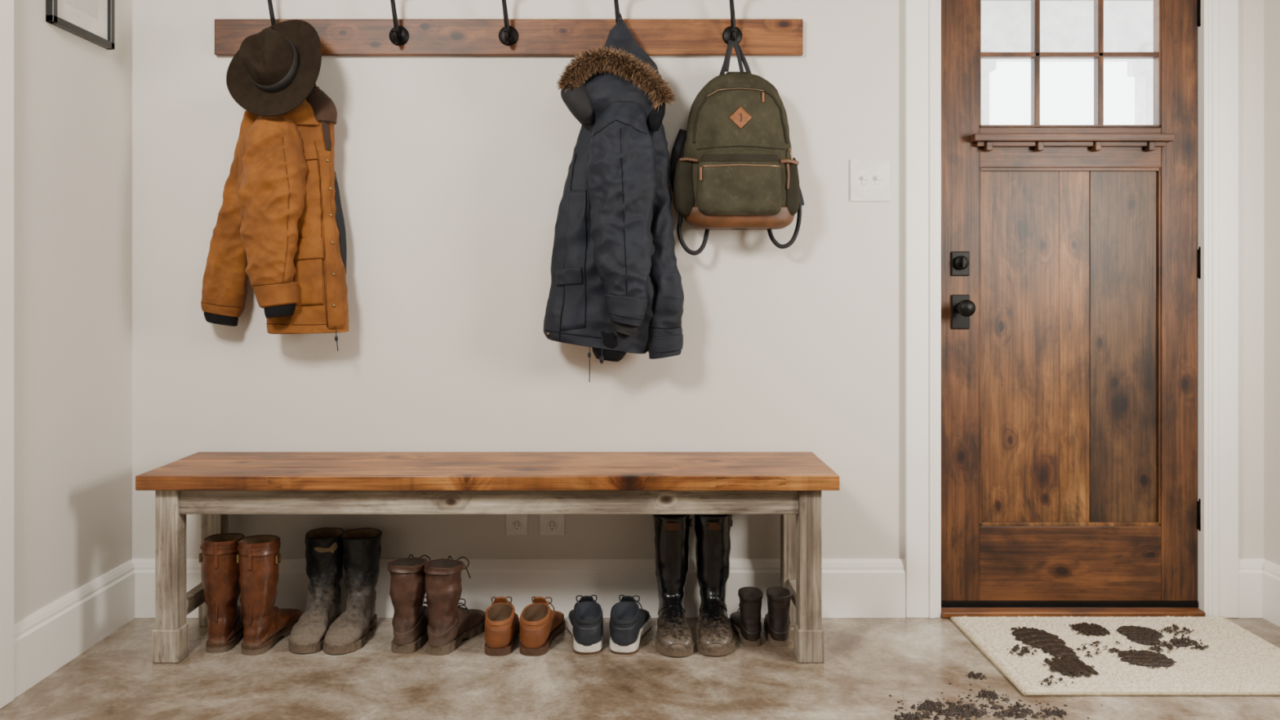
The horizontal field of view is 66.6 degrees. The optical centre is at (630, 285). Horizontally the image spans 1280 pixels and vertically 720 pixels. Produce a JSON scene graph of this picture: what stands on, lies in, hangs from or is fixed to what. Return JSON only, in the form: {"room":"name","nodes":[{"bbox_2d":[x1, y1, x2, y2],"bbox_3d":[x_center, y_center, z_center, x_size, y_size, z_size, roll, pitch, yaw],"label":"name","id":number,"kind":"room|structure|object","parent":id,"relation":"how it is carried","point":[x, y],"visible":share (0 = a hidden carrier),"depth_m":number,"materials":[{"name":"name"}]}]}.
{"room":"mudroom","nodes":[
{"label":"mudroom","id":0,"kind":"room"},
{"bbox_2d":[13,0,132,623],"bbox_3d":[-1.659,-0.275,0.750,0.150,2.650,4.700,0,0,0],"label":"wall","id":1,"kind":"structure","parent":0,"point":[73,94],"depth_m":2.75,"materials":[{"name":"paint"}]},
{"bbox_2d":[0,0,13,709],"bbox_3d":[-1.572,-0.050,2.415,0.024,2.200,0.110,0,0,0],"label":"trim","id":2,"kind":"structure","parent":1,"relation":"attached to","point":[6,6],"depth_m":2.44,"materials":[{"name":"paint"}]},
{"bbox_2d":[13,560,134,698],"bbox_3d":[-1.575,0.959,2.776,0.017,0.182,0.612,0,0,0],"label":"baseboard","id":3,"kind":"structure","parent":1,"relation":"attached to","point":[48,638],"depth_m":2.73,"materials":[{"name":"paint"}]},
{"bbox_2d":[45,0,114,49],"bbox_3d":[-1.573,-0.932,2.797,0.022,0.435,0.315,0,0,0],"label":"picture frame","id":4,"kind":"object","parent":1,"relation":"attached to","point":[91,20],"visible":1,"depth_m":2.82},
{"bbox_2d":[0,617,1279,719],"bbox_3d":[0.216,1.100,0.685,3.900,0.100,4.870,0,0,0],"label":"floor","id":5,"kind":"structure","parent":0,"point":[868,660],"depth_m":2.56,"materials":[{"name":"concrete"}]},
{"bbox_2d":[199,533,244,653],"bbox_3d":[-1.199,0.892,2.928,0.122,0.317,0.288,0,0,-6],"label":"boot","id":6,"kind":"object","parent":5,"relation":"on","point":[219,552],"visible":0.85,"depth_m":2.80,"materials":[{"name":"brown leather"}]},
{"bbox_2d":[236,534,302,655],"bbox_3d":[-1.069,0.892,2.910,0.123,0.317,0.288,0,0,5],"label":"boot","id":7,"kind":"object","parent":5,"relation":"on","point":[258,557],"visible":0.97,"depth_m":2.78,"materials":[{"name":"brown leather"}]},
{"bbox_2d":[288,527,344,653],"bbox_3d":[-0.941,0.904,2.921,0.121,0.291,0.296,0,0,1],"label":"rubber boot","id":8,"kind":"object","parent":5,"relation":"on","point":[324,554],"visible":0.97,"depth_m":2.95,"materials":[{"name":"black rubber"}]},
{"bbox_2d":[323,527,382,654],"bbox_3d":[-0.827,0.904,2.916,0.122,0.291,0.298,0,0,0],"label":"rubber boot","id":9,"kind":"object","parent":5,"relation":"on","point":[362,547],"visible":1,"depth_m":2.95,"materials":[{"name":"black rubber"}]},
{"bbox_2d":[387,554,431,653],"bbox_3d":[-0.636,0.927,2.919,0.116,0.247,0.290,0,0,8],"label":"boot","id":10,"kind":"object","parent":5,"relation":"on","point":[410,622],"visible":0.76,"depth_m":2.79,"materials":[{"name":"brown leather"}]},
{"bbox_2d":[423,555,485,655],"bbox_3d":[-0.518,0.927,2.905,0.119,0.247,0.289,0,0,16],"label":"boot","id":11,"kind":"object","parent":5,"relation":"on","point":[449,624],"visible":0.96,"depth_m":2.79,"materials":[{"name":"brown leather"}]},
{"bbox_2d":[135,452,839,662],"bbox_3d":[-0.394,0.787,2.886,1.946,0.525,0.392,0,0,0],"label":"wooden bench","id":12,"kind":"object","parent":5,"relation":"on","point":[214,486],"visible":0.87,"depth_m":2.73,"materials":[{"name":"brown wood"}]},
{"bbox_2d":[484,596,519,656],"bbox_3d":[-0.387,0.986,2.900,0.110,0.129,0.282,0,0,-3],"label":"shoe","id":13,"kind":"object","parent":5,"relation":"on","point":[502,624],"visible":1,"depth_m":2.78,"materials":[{"name":"orange leather"}]},
{"bbox_2d":[519,596,565,656],"bbox_3d":[-0.263,0.986,2.899,0.110,0.129,0.282,0,0,6],"label":"shoe","id":14,"kind":"object","parent":5,"relation":"on","point":[540,624],"visible":1,"depth_m":2.80,"materials":[{"name":"orange leather"}]},
{"bbox_2d":[566,595,603,654],"bbox_3d":[-0.134,0.986,2.914,0.112,0.127,0.289,0,0,-4],"label":"sneaker","id":15,"kind":"object","parent":5,"relation":"on","point":[584,622],"visible":1,"depth_m":2.80,"materials":[{"name":"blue fabric"}]},
{"bbox_2d":[608,595,651,654],"bbox_3d":[-0.001,0.986,2.913,0.112,0.127,0.288,0,0,7],"label":"sneaker","id":16,"kind":"object","parent":5,"relation":"on","point":[628,623],"visible":1,"depth_m":2.80,"materials":[{"name":"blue fabric"}]},
{"bbox_2d":[652,514,694,657],"bbox_3d":[0.126,0.870,2.899,0.123,0.360,0.303,0,0,1],"label":"boot","id":17,"kind":"object","parent":5,"relation":"on","point":[673,637],"visible":0.91,"depth_m":2.93,"materials":[{"name":"black rubber"}]},
{"bbox_2d":[693,514,735,656],"bbox_3d":[0.252,0.870,2.905,0.123,0.360,0.304,0,0,0],"label":"boot","id":18,"kind":"object","parent":5,"relation":"on","point":[715,637],"visible":0.86,"depth_m":2.94,"materials":[{"name":"black rubber"}]},
{"bbox_2d":[728,586,763,647],"bbox_3d":[0.349,0.976,2.942,0.083,0.148,0.223,0,0,-2],"label":"boot","id":19,"kind":"object","parent":5,"relation":"on","point":[746,623],"visible":1,"depth_m":2.85,"materials":[{"name":"brown leather"}]},
{"bbox_2d":[764,586,791,647],"bbox_3d":[0.448,0.976,2.942,0.083,0.148,0.222,0,0,5],"label":"boot","id":20,"kind":"object","parent":5,"relation":"on","point":[777,623],"visible":1,"depth_m":2.84,"materials":[{"name":"brown leather"}]},
{"bbox_2d":[888,671,1102,719],"bbox_3d":[0.905,1.046,2.469,0.552,0.008,0.351,0,0,0],"label":"mud","id":21,"kind":"structure","parent":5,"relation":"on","point":[931,705],"depth_m":2.40,"materials":[{"name":"brown soil"}]},
{"bbox_2d":[941,607,1205,618],"bbox_3d":[1.399,1.039,3.145,0.830,0.022,0.150,0,0,0],"label":"threshold","id":22,"kind":"object","parent":5,"relation":"on","point":[946,612],"visible":0.42,"depth_m":3.07,"materials":[{"name":"brown wood"}]},
{"bbox_2d":[950,615,1279,695],"bbox_3d":[1.436,1.040,2.779,0.862,0.019,0.577,0,0,0],"label":"doormat","id":23,"kind":"object","parent":5,"relation":"on","point":[1237,661],"visible":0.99,"depth_m":2.70,"materials":[{"name":"beige fabric"}]},
{"bbox_2d":[1006,622,1208,686],"bbox_3d":[1.355,1.029,2.745,0.664,0.006,0.482,0,0,0],"label":"footprints","id":24,"kind":"object","parent":23,"relation":"on","point":[1069,662],"visible":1,"depth_m":2.78,"materials":[{"name":"brown soil"}]},
{"bbox_2d":[132,0,1263,558],"bbox_3d":[0.216,-0.225,3.170,3.900,2.750,0.140,0,0,0],"label":"wall","id":25,"kind":"structure","parent":0,"point":[451,172],"depth_m":3.10,"materials":[{"name":"paint"}]},
{"bbox_2d":[214,0,803,56],"bbox_3d":[-0.384,-0.841,3.027,1.861,0.222,0.144,0,0,0],"label":"coat rack","id":26,"kind":"object","parent":25,"relation":"attached to","point":[394,37],"visible":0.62,"depth_m":3.08,"materials":[{"name":"brown wood"}]},
{"bbox_2d":[226,19,321,116],"bbox_3d":[-1.080,-0.661,2.926,0.314,0.318,0.185,0,0,34],"label":"hat","id":27,"kind":"object","parent":26,"relation":"hanging from","point":[272,73],"visible":1,"depth_m":2.90,"materials":[{"name":"brown fabric"}]},
{"bbox_2d":[200,83,349,351],"bbox_3d":[-1.100,-0.278,2.965,0.468,0.951,0.225,0,0,0],"label":"jacket","id":28,"kind":"object","parent":26,"relation":"hanging from","point":[280,225],"visible":0.94,"depth_m":2.95,"materials":[{"name":"fabric"}]},
{"bbox_2d":[543,13,684,382],"bbox_3d":[-0.052,-0.281,2.951,0.436,1.142,0.238,0,0,0],"label":"navy parka","id":29,"kind":"object","parent":26,"relation":"hanging from","point":[616,290],"visible":1,"depth_m":2.92,"materials":[{"name":"fabric"}]},
{"bbox_2d":[670,40,804,255],"bbox_3d":[0.332,-0.428,2.997,0.420,0.667,0.186,0,0,3],"label":"backpack","id":30,"kind":"object","parent":26,"relation":"hanging from","point":[737,170],"visible":1,"depth_m":2.95,"materials":[{"name":"fabric"}]},
{"bbox_2d":[506,514,528,535],"bbox_3d":[-0.360,0.736,3.096,0.070,0.115,0.008,0,0,0],"label":"wall outlet","id":31,"kind":"object","parent":25,"relation":"attached to","point":[516,524],"visible":0.48,"depth_m":3.09,"materials":[{"name":"plastic"}]},
{"bbox_2d":[131,558,906,617],"bbox_3d":[-0.356,0.959,3.091,2.456,0.182,0.017,0,0,0],"label":"baseboard","id":32,"kind":"structure","parent":25,"relation":"attached to","point":[852,588],"depth_m":3.08,"materials":[{"name":"paint"}]},
{"bbox_2d":[539,514,564,535],"bbox_3d":[-0.248,0.736,3.096,0.080,0.115,0.008,0,0,0],"label":"wall outlet","id":33,"kind":"object","parent":25,"relation":"attached to","point":[549,524],"visible":0.62,"depth_m":3.09,"materials":[{"name":"plastic"}]},
{"bbox_2d":[849,160,890,201],"bbox_3d":[0.762,-0.334,3.090,0.127,0.132,0.020,0,0,0],"label":"light switch","id":34,"kind":"object","parent":25,"relation":"attached to","point":[869,180],"visible":1,"depth_m":3.09,"materials":[{"name":"plastic"}]},
{"bbox_2d":[904,0,941,618],"bbox_3d":[0.927,-0.085,3.151,0.111,2.270,0.157,0,0,0],"label":"trim","id":35,"kind":"structure","parent":25,"relation":"attached to","point":[922,18],"depth_m":3.08,"materials":[{"name":"paint"}]},
{"bbox_2d":[941,0,1200,607],"bbox_3d":[1.403,-0.037,3.097,0.843,2.126,0.124,0,0,0],"label":"door","id":36,"kind":"structure","parent":25,"relation":"in","point":[1071,257],"depth_m":3.12,"materials":[{"name":"brown wood"}]},
{"bbox_2d":[981,0,1153,124],"bbox_3d":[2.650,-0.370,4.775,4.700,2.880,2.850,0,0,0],"label":"window panes","id":37,"kind":"structure","parent":36,"relation":"in","point":[1065,25],"depth_m":5.90,"materials":[{"name":"glass"}]},
{"bbox_2d":[1197,0,1238,617],"bbox_3d":[1.869,-0.085,3.151,0.107,2.270,0.157,0,0,0],"label":"trim","id":38,"kind":"structure","parent":25,"relation":"attached to","point":[1218,31],"depth_m":3.08,"materials":[{"name":"paint"}]},
{"bbox_2d":[1238,558,1265,617],"bbox_3d":[1.969,0.959,3.091,0.094,0.182,0.017,0,0,0],"label":"baseboard","id":39,"kind":"structure","parent":25,"relation":"attached to","point":[1250,570],"depth_m":3.08,"materials":[{"name":"paint"}]},
{"bbox_2d":[1263,0,1279,565],"bbox_3d":[2.091,-0.275,0.750,0.150,2.650,4.700,0,0,0],"label":"wall","id":40,"kind":"structure","parent":0,"point":[1271,7],"depth_m":3.06,"materials":[{"name":"paint"}]},
{"bbox_2d":[1262,560,1279,626],"bbox_3d":[2.007,0.959,0.741,0.017,0.182,4.682,0,0,0],"label":"baseboard","id":41,"kind":"structure","parent":40,"relation":"attached to","point":[1271,573],"depth_m":3.04,"materials":[{"name":"paint"}]}
]}

